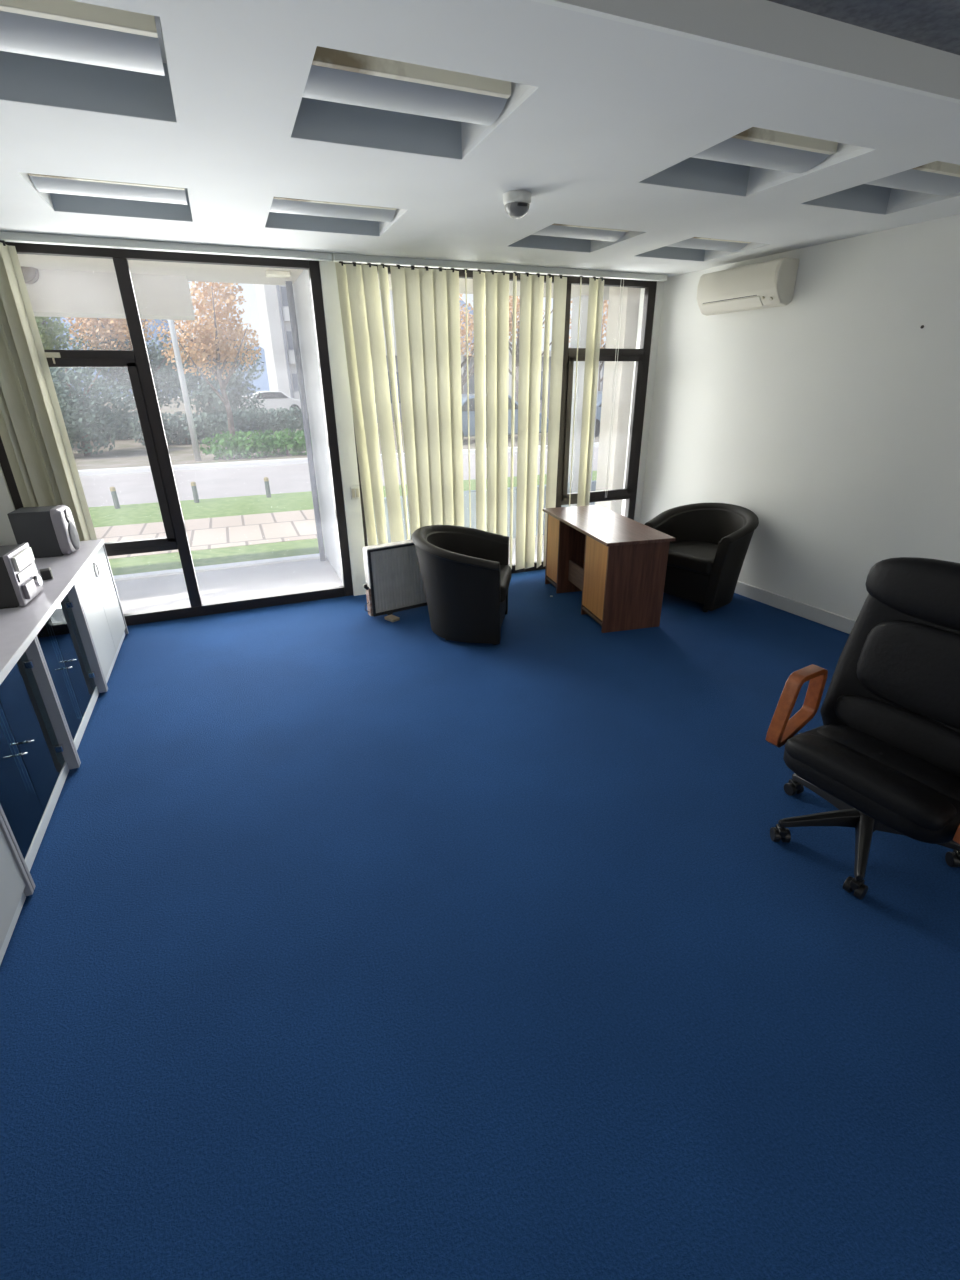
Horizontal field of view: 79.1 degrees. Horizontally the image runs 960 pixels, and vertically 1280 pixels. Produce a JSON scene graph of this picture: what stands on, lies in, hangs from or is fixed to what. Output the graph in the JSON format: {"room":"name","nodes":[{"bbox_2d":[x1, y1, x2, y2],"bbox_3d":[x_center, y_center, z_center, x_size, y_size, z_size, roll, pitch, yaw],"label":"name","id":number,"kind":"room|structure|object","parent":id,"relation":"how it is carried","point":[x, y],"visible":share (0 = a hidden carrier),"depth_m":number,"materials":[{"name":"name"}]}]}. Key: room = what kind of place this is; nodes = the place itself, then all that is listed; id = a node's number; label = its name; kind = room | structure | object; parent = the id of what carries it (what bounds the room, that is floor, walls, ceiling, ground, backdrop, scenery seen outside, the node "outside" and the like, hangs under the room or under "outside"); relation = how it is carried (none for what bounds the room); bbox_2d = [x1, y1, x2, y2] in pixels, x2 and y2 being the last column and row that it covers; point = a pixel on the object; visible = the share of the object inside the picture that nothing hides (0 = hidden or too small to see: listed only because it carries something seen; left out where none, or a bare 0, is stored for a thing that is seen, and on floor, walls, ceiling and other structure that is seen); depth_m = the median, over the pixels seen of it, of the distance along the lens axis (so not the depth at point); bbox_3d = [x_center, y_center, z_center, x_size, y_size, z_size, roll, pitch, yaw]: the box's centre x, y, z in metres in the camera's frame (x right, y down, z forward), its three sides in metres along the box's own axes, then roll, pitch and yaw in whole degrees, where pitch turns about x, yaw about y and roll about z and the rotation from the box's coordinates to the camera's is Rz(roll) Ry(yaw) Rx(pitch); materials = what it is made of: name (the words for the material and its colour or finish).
{"room":"office","nodes":[
{"label":"office","id":0,"kind":"room"},
{"bbox_2d":[0,261,663,595],"bbox_3d":[-0.904,-1.742,4.589,5.450,2.800,0.242,-10,25,-20],"label":"wall","id":1,"kind":"structure","parent":0,"point":[338,369],"depth_m":4.53,"materials":[{"name":"paint"}]},
{"bbox_2d":[0,242,353,625],"bbox_3d":[-2.103,-1.331,4.134,2.165,2.440,0.082,-10,25,-20],"label":"window","id":2,"kind":"structure","parent":1,"relation":"in","point":[137,362],"depth_m":4.06,"materials":[{"name":"black metal"}]},
{"bbox_2d":[0,231,331,540],"bbox_3d":[-2.091,-1.336,3.973,2.380,2.339,0.126,-10,25,-20],"label":"vertical blind","id":3,"kind":"object","parent":2,"relation":"attached to","point":[33,432],"visible":0.63,"depth_m":3.60,"materials":[{"name":"white fabric"}]},
{"bbox_2d":[350,486,359,499],"bbox_3d":[-0.996,-1.174,4.641,0.070,0.100,0.018,-10,25,-20],"label":"wall switch","id":4,"kind":"object","parent":1,"relation":"attached to","point":[355,493],"visible":1,"depth_m":4.63,"materials":[{"name":"white plastic"}]},
{"bbox_2d":[343,262,656,573],"bbox_3d":[0.268,-1.750,5.021,2.707,2.440,0.072,-10,25,-20],"label":"window","id":5,"kind":"structure","parent":1,"relation":"in","point":[641,356],"depth_m":5.16,"materials":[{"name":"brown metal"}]},
{"bbox_2d":[332,253,666,569],"bbox_3d":[0.290,-1.735,4.870,2.750,2.384,0.119,-10,25,-20],"label":"vertical blind","id":6,"kind":"object","parent":5,"relation":"attached to","point":[426,304],"visible":0.86,"depth_m":4.59,"materials":[{"name":"white fabric"}]},
{"bbox_2d":[0,569,959,1279],"bbox_3d":[0.932,1.010,1.897,6.100,0.100,7.960,-10,25,-20],"label":"floor","id":7,"kind":"structure","parent":0,"point":[349,943],"depth_m":1.77,"materials":[{"name":"blue carpet"}]},
{"bbox_2d":[0,814,33,964],"bbox_3d":[-1.729,0.800,1.479,0.645,0.677,0.829,-10,25,-20],"label":"base cabinet","id":8,"kind":"object","parent":7,"relation":"on","point":[15,885],"visible":1,"depth_m":1.93,"materials":[{"name":"grey laminate"}]},
{"bbox_2d":[0,638,79,892],"bbox_3d":[-2.043,0.497,2.174,0.641,0.677,0.803,-10,25,-20],"label":"base cabinet","id":9,"kind":"object","parent":7,"relation":"on","point":[37,752],"visible":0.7,"depth_m":2.36,"materials":[{"name":"grey"}]},
{"bbox_2d":[35,584,107,765],"bbox_3d":[-2.349,0.199,2.857,0.641,0.677,0.798,-10,25,-20],"label":"base cabinet","id":10,"kind":"object","parent":7,"relation":"on","point":[65,643],"visible":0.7,"depth_m":3.05,"materials":[{"name":"grey"}]},
{"bbox_2d":[75,544,128,691],"bbox_3d":[-2.679,-0.124,3.598,0.645,0.677,0.939,-10,25,-20],"label":"base cabinet","id":11,"kind":"object","parent":7,"relation":"on","point":[96,587],"visible":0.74,"depth_m":3.65,"materials":[{"name":"grey laminate"}]},
{"bbox_2d":[0,539,103,684],"bbox_3d":[-2.219,0.006,2.415,0.644,0.030,3.398,-10,25,-20],"label":"countertop","id":12,"kind":"structure","parent":11,"relation":"on","point":[19,626],"depth_m":2.74,"materials":[{"name":"white laminate"}]},
{"bbox_2d":[0,543,42,608],"bbox_3d":[-2.321,-0.297,2.757,0.340,0.250,0.260,-8,25,-16],"label":"stereo","id":13,"kind":"object","parent":12,"relation":"on","point":[20,580],"visible":1,"depth_m":2.72,"materials":[{"name":"silver plastic"}]},
{"bbox_2d":[7,505,79,557],"bbox_3d":[-2.656,-0.671,3.570,0.281,0.283,0.208,-7,25,-15],"label":"speaker","id":14,"kind":"object","parent":12,"relation":"on","point":[50,531],"visible":1,"depth_m":3.49},
{"bbox_2d":[39,567,53,579],"bbox_3d":[-2.339,-0.357,3.137,0.051,0.052,0.060,-18,29,-33],"label":"box","id":15,"kind":"object","parent":12,"relation":"on","point":[46,574],"visible":1,"depth_m":3.12,"materials":[{"name":"black plastic"}]},
{"bbox_2d":[384,614,399,621],"bbox_3d":[-0.673,-0.165,4.451,0.100,0.022,0.070,20,31,39],"label":"wood block","id":16,"kind":"object","parent":7,"relation":"on","point":[391,618],"visible":1,"depth_m":4.44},
{"bbox_2d":[363,539,426,616],"bbox_3d":[-0.578,-0.495,4.542,0.726,0.550,0.089,-15,27,-29],"label":"panel","id":17,"kind":"object","parent":7,"relation":"on","point":[393,577],"visible":0.77,"depth_m":4.45,"materials":[{"name":"plastic"}]},
{"bbox_2d":[411,525,510,644],"bbox_3d":[-0.130,-0.416,4.128,0.670,0.730,0.791,3,24,7],"label":"armchair","id":18,"kind":"object","parent":7,"relation":"on","point":[466,571],"visible":1,"depth_m":3.88,"materials":[{"name":"black leather"}]},
{"bbox_2d":[542,505,675,632],"bbox_3d":[0.941,-0.608,4.612,0.513,0.667,1.240,-7,24,-13],"label":"desk","id":19,"kind":"object","parent":7,"relation":"on","point":[618,563],"visible":1,"depth_m":4.18,"materials":[{"name":"brown wood"}]},
{"bbox_2d":[546,577,556,586],"bbox_3d":[0.830,-0.530,5.120,0.432,0.018,0.243,-7,24,-13],"label":"shelf","id":20,"kind":"object","parent":19,"relation":"attached to","point":[548,579],"depth_m":5.07,"materials":[{"name":"brown wood"}]},
{"bbox_2d":[582,606,601,624],"bbox_3d":[1.041,-0.204,4.375,0.432,0.018,0.353,-7,24,-13],"label":"shelf","id":21,"kind":"object","parent":19,"relation":"attached to","point":[584,609],"depth_m":4.33,"materials":[{"name":"brown wood"}]},
{"bbox_2d":[644,503,758,611],"bbox_3d":[1.809,-0.701,4.723,0.670,0.730,0.791,-19,30,-35],"label":"armchair","id":22,"kind":"object","parent":7,"relation":"on","point":[707,554],"visible":0.89,"depth_m":4.58,"materials":[{"name":"black leather"}]},
{"bbox_2d":[766,557,959,899],"bbox_3d":[1.494,0.287,2.043,0.650,1.094,0.716,-14,27,-27],"label":"office chair","id":23,"kind":"object","parent":7,"relation":"on","point":[885,753],"visible":1,"depth_m":2.00,"materials":[{"name":"black leather"}]},
{"bbox_2d":[817,724,959,800],"bbox_3d":[1.462,0.435,2.060,0.250,0.125,0.500,-14,27,-27],"label":"seat cushion","id":24,"kind":"object","parent":23,"relation":"on","point":[944,780],"depth_m":1.99,"materials":[{"name":"black leather"}]},
{"bbox_2d":[834,694,959,775],"bbox_3d":[1.500,0.324,2.036,0.096,0.151,0.500,-14,27,-27],"label":"lumbar cushion","id":25,"kind":"object","parent":23,"relation":"on","point":[933,742],"depth_m":2.02,"materials":[{"name":"black leather"}]},
{"bbox_2d":[857,620,959,728],"bbox_3d":[1.539,0.113,1.969,0.110,0.299,0.460,-14,27,-27],"label":"cushion","id":26,"kind":"object","parent":23,"relation":"on","point":[910,669],"depth_m":1.99,"materials":[{"name":"black leather"}]},
{"bbox_2d":[865,557,959,630],"bbox_3d":[1.595,-0.133,1.898,0.148,0.212,0.610,-14,27,-27],"label":"cushion","id":27,"kind":"object","parent":23,"relation":"on","point":[914,593],"depth_m":1.97,"materials":[{"name":"black leather"}]},
{"bbox_2d":[0,0,959,276],"bbox_3d":[-0.189,-2.147,2.839,5.700,0.020,3.255,-10,25,-20],"label":"ceiling","id":28,"kind":"structure","parent":0,"point":[609,106],"depth_m":2.13,"materials":[{"name":"paint"}]},
{"bbox_2d":[0,0,176,121],"bbox_3d":[-1.184,-1.635,1.529,0.672,0.159,0.698,-10,25,-20],"label":"recessed light","id":29,"kind":"object","parent":28,"relation":"in","point":[58,53],"visible":0.8,"depth_m":1.61,"materials":[{"name":"white metal"}]},
{"bbox_2d":[0,11,164,75],"bbox_3d":[-1.179,-1.625,1.509,0.616,0.142,0.214,-10,25,-20],"label":"diffuser","id":30,"kind":"object","parent":29,"relation":"attached to","point":[20,32],"depth_m":1.53,"materials":[{"name":"grey"}]},
{"bbox_2d":[23,173,192,221],"bbox_3d":[-1.718,-2.155,2.720,0.672,0.159,0.664,-10,25,-20],"label":"recessed light","id":31,"kind":"object","parent":28,"relation":"in","point":[66,194],"visible":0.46,"depth_m":2.80,"materials":[{"name":"white metal"}]},
{"bbox_2d":[29,176,186,204],"bbox_3d":[-1.714,-2.145,2.701,0.616,0.142,0.203,-10,25,-20],"label":"diffuser","id":32,"kind":"object","parent":31,"relation":"attached to","point":[46,184],"depth_m":2.67,"materials":[{"name":"grey"}]},
{"bbox_2d":[265,197,402,235],"bbox_3d":[-0.784,-2.319,3.067,0.692,0.159,0.664,-10,25,-20],"label":"recessed light","id":33,"kind":"object","parent":28,"relation":"in","point":[284,213],"visible":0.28,"depth_m":3.15,"materials":[{"name":"white"}]},
{"bbox_2d":[269,199,395,221],"bbox_3d":[-0.780,-2.309,3.049,0.636,0.142,0.203,-10,25,-20],"label":"diffuser","id":34,"kind":"object","parent":33,"relation":"attached to","point":[289,206],"depth_m":3.02,"materials":[{"name":"grey"}]},
{"bbox_2d":[291,46,530,158],"bbox_3d":[-0.250,-1.799,1.876,0.692,0.159,0.698,-10,25,-20],"label":"recessed light","id":35,"kind":"object","parent":28,"relation":"in","point":[349,98],"visible":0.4,"depth_m":1.89,"materials":[{"name":"white metal"}]},
{"bbox_2d":[302,65,506,125],"bbox_3d":[-0.245,-1.788,1.856,0.636,0.142,0.214,-10,25,-20],"label":"diffuser","id":36,"kind":"object","parent":35,"relation":"attached to","point":[324,82],"depth_m":1.83,"materials":[{"name":"grey"}]},
{"bbox_2d":[503,190,530,218],"bbox_3d":[0.176,-2.049,2.747,0.132,0.094,0.132,-10,25,-20],"label":"dome camera","id":37,"kind":"object","parent":28,"relation":"attached to","point":[516,203],"visible":1,"depth_m":2.70,"materials":[{"name":"white plastic"}]},
{"bbox_2d":[509,223,637,252],"bbox_3d":[0.581,-2.558,3.575,0.663,0.159,0.664,-10,25,-20],"label":"recessed light","id":38,"kind":"object","parent":28,"relation":"in","point":[563,237],"visible":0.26,"depth_m":3.68,"materials":[{"name":"white"}]},
{"bbox_2d":[531,225,625,241],"bbox_3d":[0.586,-2.548,3.556,0.607,0.142,0.203,-10,25,-20],"label":"diffuser","id":39,"kind":"object","parent":38,"relation":"attached to","point":[565,231],"depth_m":3.54,"materials":[{"name":"grey"}]},
{"bbox_2d":[636,237,759,260],"bbox_3d":[1.490,-2.718,3.913,0.663,0.159,0.664,-10,25,-20],"label":"recessed light","id":40,"kind":"object","parent":28,"relation":"in","point":[695,248],"visible":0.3,"depth_m":4.03,"materials":[{"name":"white"}]},
{"bbox_2d":[667,238,747,251],"bbox_3d":[1.494,-2.708,3.894,0.607,0.142,0.203,-10,25,-20],"label":"diffuser","id":41,"kind":"object","parent":40,"relation":"attached to","point":[694,243],"depth_m":3.88,"materials":[{"name":"grey"}]},
{"bbox_2d":[531,0,959,103],"bbox_3d":[0.618,-1.611,1.503,6.100,0.100,0.020,-10,25,-20],"label":"ceiling beam","id":42,"kind":"structure","parent":28,"relation":"attached to","point":[765,28],"depth_m":1.58,"materials":[{"name":"white paint"}]},
{"bbox_2d":[639,127,864,195],"bbox_3d":[1.115,-2.039,2.384,0.663,0.159,0.698,-10,25,-20],"label":"recessed light","id":43,"kind":"object","parent":28,"relation":"in","point":[755,157],"visible":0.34,"depth_m":2.41,"materials":[{"name":"white metal"}]},
{"bbox_2d":[692,138,828,172],"bbox_3d":[1.120,-2.028,2.364,0.607,0.142,0.214,-10,25,-20],"label":"diffuser","id":44,"kind":"object","parent":43,"relation":"attached to","point":[741,151],"depth_m":2.34,"materials":[{"name":"grey"}]},
{"bbox_2d":[801,161,959,214],"bbox_3d":[2.024,-2.198,2.722,0.663,0.159,0.698,-10,25,-20],"label":"recessed light","id":45,"kind":"object","parent":28,"relation":"in","point":[937,178],"visible":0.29,"depth_m":2.94,"materials":[{"name":"white metal"}]},
{"bbox_2d":[865,169,959,195],"bbox_3d":[2.029,-2.188,2.702,0.607,0.142,0.214,-10,25,-20],"label":"diffuser","id":46,"kind":"object","parent":45,"relation":"attached to","point":[934,183],"depth_m":2.68,"materials":[{"name":"grey"}]},
{"bbox_2d":[640,214,959,620],"bbox_3d":[3.410,-0.752,2.233,0.150,2.800,8.183,-12,26,-24],"label":"wall","id":47,"kind":"structure","parent":0,"point":[829,415],"depth_m":4.00,"materials":[{"name":"paint"}]},
{"bbox_2d":[697,257,798,315],"bbox_3d":[1.921,-2.567,4.251,0.194,0.278,0.730,-12,26,-24],"label":"air conditioner","id":48,"kind":"object","parent":47,"relation":"attached to","point":[767,284],"visible":1,"depth_m":4.13,"materials":[{"name":"beige plastic"}]},
{"bbox_2d":[734,581,855,633],"bbox_3d":[3.365,0.509,2.716,0.016,0.105,7.892,-12,26,-24],"label":"baseboard","id":49,"kind":"structure","parent":47,"relation":"attached to","point":[829,619],"depth_m":4.44,"materials":[{"name":"grey paint"}]},
{"bbox_2d":[768,0,959,54],"bbox_3d":[1.495,-0.848,-0.496,6.100,0.100,4.850,-10,25,-20],"label":"ceiling","id":50,"kind":"structure","parent":0,"point":[935,24],"depth_m":1.59,"materials":[{"name":"grey paint"}]},
{"label":"outside","id":51,"kind":"structure","parent":0,"visible":0},
{"bbox_2d":[108,538,324,575],"bbox_3d":[2.051,-1.642,8.248,90.000,0.200,1.160,-10,25,-20],"label":"lawn","id":52,"kind":"structure","parent":51,"point":[168,561],"depth_m":6.53,"materials":[{"name":"green plant"}]},
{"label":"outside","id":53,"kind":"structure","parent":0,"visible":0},
{"bbox_2d":[88,471,596,526],"bbox_3d":[0.775,-2.883,11.092,90.000,0.200,1.750,-10,25,-20],"label":"lawn","id":54,"kind":"structure","parent":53,"point":[103,516],"depth_m":9.16,"materials":[{"name":"green plant"}]},
{"bbox_2d":[110,487,119,508],"bbox_3d":[-5.735,-2.236,9.133,0.080,0.335,0.078,-10,25,-20],"label":"bollard","id":55,"kind":"object","parent":54,"relation":"on","point":[112,489],"visible":1,"depth_m":9.11,"materials":[{"name":"grey"}]},
{"bbox_2d":[191,481,199,502],"bbox_3d":[-4.671,-2.423,9.529,0.080,0.335,0.078,-10,25,-20],"label":"bollard","id":56,"kind":"object","parent":54,"relation":"on","point":[193,484],"visible":1,"depth_m":9.51,"materials":[{"name":"grey metal"}]},
{"bbox_2d":[264,477,270,497],"bbox_3d":[-3.626,-2.607,9.917,0.080,0.335,0.078,-10,25,-20],"label":"bollard","id":57,"kind":"object","parent":54,"relation":"on","point":[266,479],"visible":1,"depth_m":9.89,"materials":[{"name":"grey metal"}]},
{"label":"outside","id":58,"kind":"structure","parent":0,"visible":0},
{"bbox_2d":[46,297,550,397],"bbox_3d":[-109.002,-144.195,271.576,472.000,54.043,50.000,-10,25,-20],"label":"mountain","id":59,"kind":"structure","parent":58,"point":[262,382],"depth_m":264.31},
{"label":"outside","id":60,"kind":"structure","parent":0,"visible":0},
{"bbox_2d":[94,509,322,558],"bbox_3d":[1.469,-2.210,9.544,90.000,0.205,1.900,-10,25,-20],"label":"path","id":61,"kind":"structure","parent":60,"point":[252,529],"depth_m":7.69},
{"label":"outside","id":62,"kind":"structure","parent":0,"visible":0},
{"bbox_2d":[80,447,598,506],"bbox_3d":[4.259,-4.805,15.355,140.000,0.200,4.250,-10,25,-20],"label":"road","id":63,"kind":"structure","parent":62,"point":[131,488],"depth_m":11.66,"materials":[{"name":"grey asphalt"}]},
{"bbox_2d":[78,442,598,475],"bbox_3d":[3.403,-5.683,17.242,140.000,0.300,0.250,-10,25,-20],"label":"kerb","id":64,"kind":"object","parent":63,"relation":"on","point":[108,471],"visible":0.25,"depth_m":13.53,"materials":[{"name":"white concrete"}]},
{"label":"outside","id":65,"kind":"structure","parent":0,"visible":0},
{"bbox_2d":[114,535,543,613],"bbox_3d":[-1.145,-0.544,5.731,30.000,0.290,1.250,-10,25,-20],"label":"terrace","id":66,"kind":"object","parent":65,"point":[168,591],"depth_m":5.33,"materials":[{"name":"white concrete"}]},
{"bbox_2d":[113,553,326,580],"bbox_3d":[-1.406,-0.807,6.307,30.000,0.312,0.120,-10,25,-20],"label":"kerb","id":67,"kind":"object","parent":66,"relation":"attached to","point":[310,556],"depth_m":5.78,"materials":[{"name":"white concrete"}]},
{"bbox_2d":[293,270,367,582],"bbox_3d":[-1.305,-1.827,5.224,0.268,2.490,1.200,-10,25,-20],"label":"pier","id":68,"kind":"structure","parent":66,"relation":"on","point":[301,286],"depth_m":5.15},
{"bbox_2d":[285,281,325,560],"bbox_3d":[-1.637,-1.956,5.514,0.056,2.480,0.056,-10,25,-20],"label":"drain pipe","id":69,"kind":"object","parent":68,"relation":"attached to","point":[289,288],"visible":1,"depth_m":5.43,"materials":[{"name":"grey"}]},
{"bbox_2d":[17,254,610,299],"bbox_3d":[-1.205,-3.103,4.682,30.000,0.280,1.350,-10,25,-20],"label":"soffit","id":70,"kind":"structure","parent":68,"relation":"on","point":[194,272],"depth_m":4.49,"materials":[{"name":"white paint"}]},
{"bbox_2d":[25,269,194,319],"bbox_3d":[-8.876,-1.828,2.506,13.900,0.435,0.350,-10,25,-20],"label":"beam","id":71,"kind":"structure","parent":70,"relation":"attached to","point":[56,293],"depth_m":4.58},
{"bbox_2d":[21,266,38,283],"bbox_3d":[-3.381,-2.743,4.308,0.170,0.170,0.095,-10,25,-20],"label":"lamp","id":72,"kind":"object","parent":71,"relation":"attached to","point":[30,274],"visible":0.43,"depth_m":4.32,"materials":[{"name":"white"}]},
{"bbox_2d":[265,270,290,277],"bbox_3d":[-1.591,-2.880,4.577,0.180,0.035,0.120,-10,25,-20],"label":"light","id":73,"kind":"object","parent":70,"relation":"attached to","point":[269,273],"visible":1,"depth_m":4.54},
{"bbox_2d":[373,483,569,544],"bbox_3d":[-0.145,-1.373,6.532,2.570,0.580,0.100,-10,25,-20],"label":"parapet","id":74,"kind":"object","parent":66,"relation":"on","point":[473,492],"visible":0.21,"depth_m":6.51,"materials":[{"name":"white"}]},
{"bbox_2d":[568,295,603,506],"bbox_3d":[1.154,-2.477,6.632,0.260,2.490,0.200,-10,25,-20],"label":"porch column","id":75,"kind":"structure","parent":66,"relation":"on","point":[584,299],"depth_m":6.39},
{"bbox_2d":[590,480,595,504],"bbox_3d":[3.189,-1.958,7.771,4.120,0.580,0.100,-10,25,-20],"label":"parapet","id":76,"kind":"object","parent":66,"relation":"on","point":[593,488],"depth_m":6.96,"materials":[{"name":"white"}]},
{"bbox_2d":[595,286,640,514],"bbox_3d":[1.543,-2.182,5.956,0.540,2.490,0.300,-10,25,-20],"label":"pier","id":77,"kind":"structure","parent":66,"relation":"on","point":[630,303],"depth_m":5.70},
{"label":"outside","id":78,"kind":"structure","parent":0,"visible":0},
{"bbox_2d":[69,397,598,469],"bbox_3d":[1.999,-28.258,68.515,460.000,0.220,104.450,-10,25,-20],"label":"ground","id":79,"kind":"structure","parent":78,"point":[126,453],"depth_m":16.50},
{"bbox_2d":[35,316,82,372],"bbox_3d":[-17.606,-11.404,22.259,5.448,6.766,4.671,11,27,25],"label":"tree","id":80,"kind":"object","parent":79,"relation":"on","point":[49,331],"visible":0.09,"depth_m":21.96,"materials":[{"name":"green plant"}]},
{"bbox_2d":[49,367,138,455],"bbox_3d":[-10.957,-6.371,15.829,2.890,2.618,3.014,-10,25,-20],"label":"bush","id":81,"kind":"object","parent":79,"relation":"on","point":[81,414],"visible":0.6,"depth_m":15.55,"materials":[{"name":"green plant"}]},
{"bbox_2d":[75,410,142,440],"bbox_3d":[-13.365,-7.650,20.737,3.224,1.106,1.318,-10,25,-20],"label":"shrub","id":82,"kind":"object","parent":79,"relation":"on","point":[135,411],"visible":0.17,"depth_m":20.83,"materials":[{"name":"green plant"}]},
{"bbox_2d":[59,317,189,409],"bbox_3d":[-11.734,-9.337,19.324,3.656,5.233,3.511,-20,30,-37],"label":"tree","id":83,"kind":"object","parent":79,"relation":"on","point":[110,333],"visible":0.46,"depth_m":18.96,"materials":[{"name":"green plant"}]},
{"bbox_2d":[128,411,236,444],"bbox_3d":[-9.677,-6.880,18.956,3.255,1.090,1.153,-10,25,-20],"label":"shrub","id":84,"kind":"object","parent":79,"relation":"on","point":[205,424],"visible":0.55,"depth_m":18.85,"materials":[{"name":"green plant"}]},
{"bbox_2d":[168,320,201,460],"bbox_3d":[-6.570,-7.629,13.366,1.457,6.800,0.327,0,24,2],"label":"lamp post","id":85,"kind":"object","parent":79,"relation":"on","point":[183,385],"visible":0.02,"depth_m":14.15,"materials":[{"name":"white metal"}]},
{"bbox_2d":[147,329,264,430],"bbox_3d":[-11.427,-10.742,24.690,4.776,4.392,4.285,-10,25,-20],"label":"tree","id":86,"kind":"object","parent":79,"relation":"on","point":[205,394],"visible":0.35,"depth_m":24.45,"materials":[{"name":"green plant"}]},
{"bbox_2d":[156,281,260,438],"bbox_3d":[-7.757,-8.071,16.896,2.615,4.796,2.765,-3,24,-6],"label":"tree","id":87,"kind":"object","parent":79,"relation":"on","point":[211,327],"visible":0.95,"depth_m":16.39,"materials":[{"name":"orange plant"}]},
{"bbox_2d":[200,428,312,459],"bbox_3d":[-5.163,-5.304,15.657,4.408,0.791,1.464,-10,25,-20],"label":"hedge","id":88,"kind":"object","parent":79,"relation":"on","point":[237,445],"visible":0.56,"depth_m":15.19,"materials":[{"name":"green plant"}]},
{"bbox_2d":[224,406,309,435],"bbox_3d":[-8.100,-8.337,22.194,3.255,1.064,1.251,-10,25,-20],"label":"shrub","id":89,"kind":"object","parent":79,"relation":"on","point":[279,420],"visible":0.83,"depth_m":21.93,"materials":[{"name":"green plant"}]},
{"bbox_2d":[239,391,300,413],"bbox_3d":[-13.757,-15.639,38.320,4.189,1.450,1.760,-13,27,-25],"label":"car","id":90,"kind":"object","parent":79,"relation":"on","point":[273,399],"visible":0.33,"depth_m":37.67,"materials":[{"name":"white paint"}]},
{"bbox_2d":[255,284,395,411],"bbox_3d":[-11.419,-29.146,40.936,9.000,24.000,8.350,-10,25,-20],"label":"apartment building","id":91,"kind":"structure","parent":79,"relation":"on","point":[272,301],"depth_m":39.78,"materials":[{"name":"grey"}]},
{"bbox_2d":[459,293,485,393],"bbox_3d":[-0.790,-11.670,22.998,3.207,6.307,4.209,4,24,10],"label":"tree","id":92,"kind":"object","parent":79,"relation":"on","point":[470,318],"visible":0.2,"depth_m":22.45,"materials":[{"name":"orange plant"}]},
{"bbox_2d":[373,349,603,422],"bbox_3d":[0.423,-14.347,32.798,17.400,3.250,6.500,-10,25,-20],"label":"apartment building","id":93,"kind":"structure","parent":79,"relation":"on","point":[471,379],"depth_m":29.53,"materials":[{"name":"grey"}]},
{"bbox_2d":[461,394,548,440],"bbox_3d":[0.040,-7.101,18.624,4.189,1.450,1.760,-11,26,-22],"label":"car","id":94,"kind":"object","parent":79,"relation":"on","point":[464,396],"visible":0.12,"depth_m":17.77,"materials":[{"name":"blue paint"}]},
{"bbox_2d":[508,296,552,401],"bbox_3d":[1.846,-12.487,25.405,3.683,5.803,3.402,-10,25,-20],"label":"tree","id":95,"kind":"object","parent":79,"relation":"on","point":[510,297],"visible":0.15,"depth_m":24.98,"materials":[{"name":"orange plant"}]},
{"bbox_2d":[569,300,608,390],"bbox_3d":[5.034,-12.647,25.230,3.960,6.171,4.354,2,24,6],"label":"tree","id":96,"kind":"object","parent":79,"relation":"on","point":[605,305],"visible":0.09,"depth_m":24.93,"materials":[{"name":"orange plant"}]},
{"bbox_2d":[595,391,601,436],"bbox_3d":[4.789,-8.110,20.786,4.189,1.450,1.760,-9,25,-18],"label":"car","id":97,"kind":"object","parent":79,"relation":"on","point":[599,396],"visible":0.05,"depth_m":19.77,"materials":[{"name":"blue paint"}]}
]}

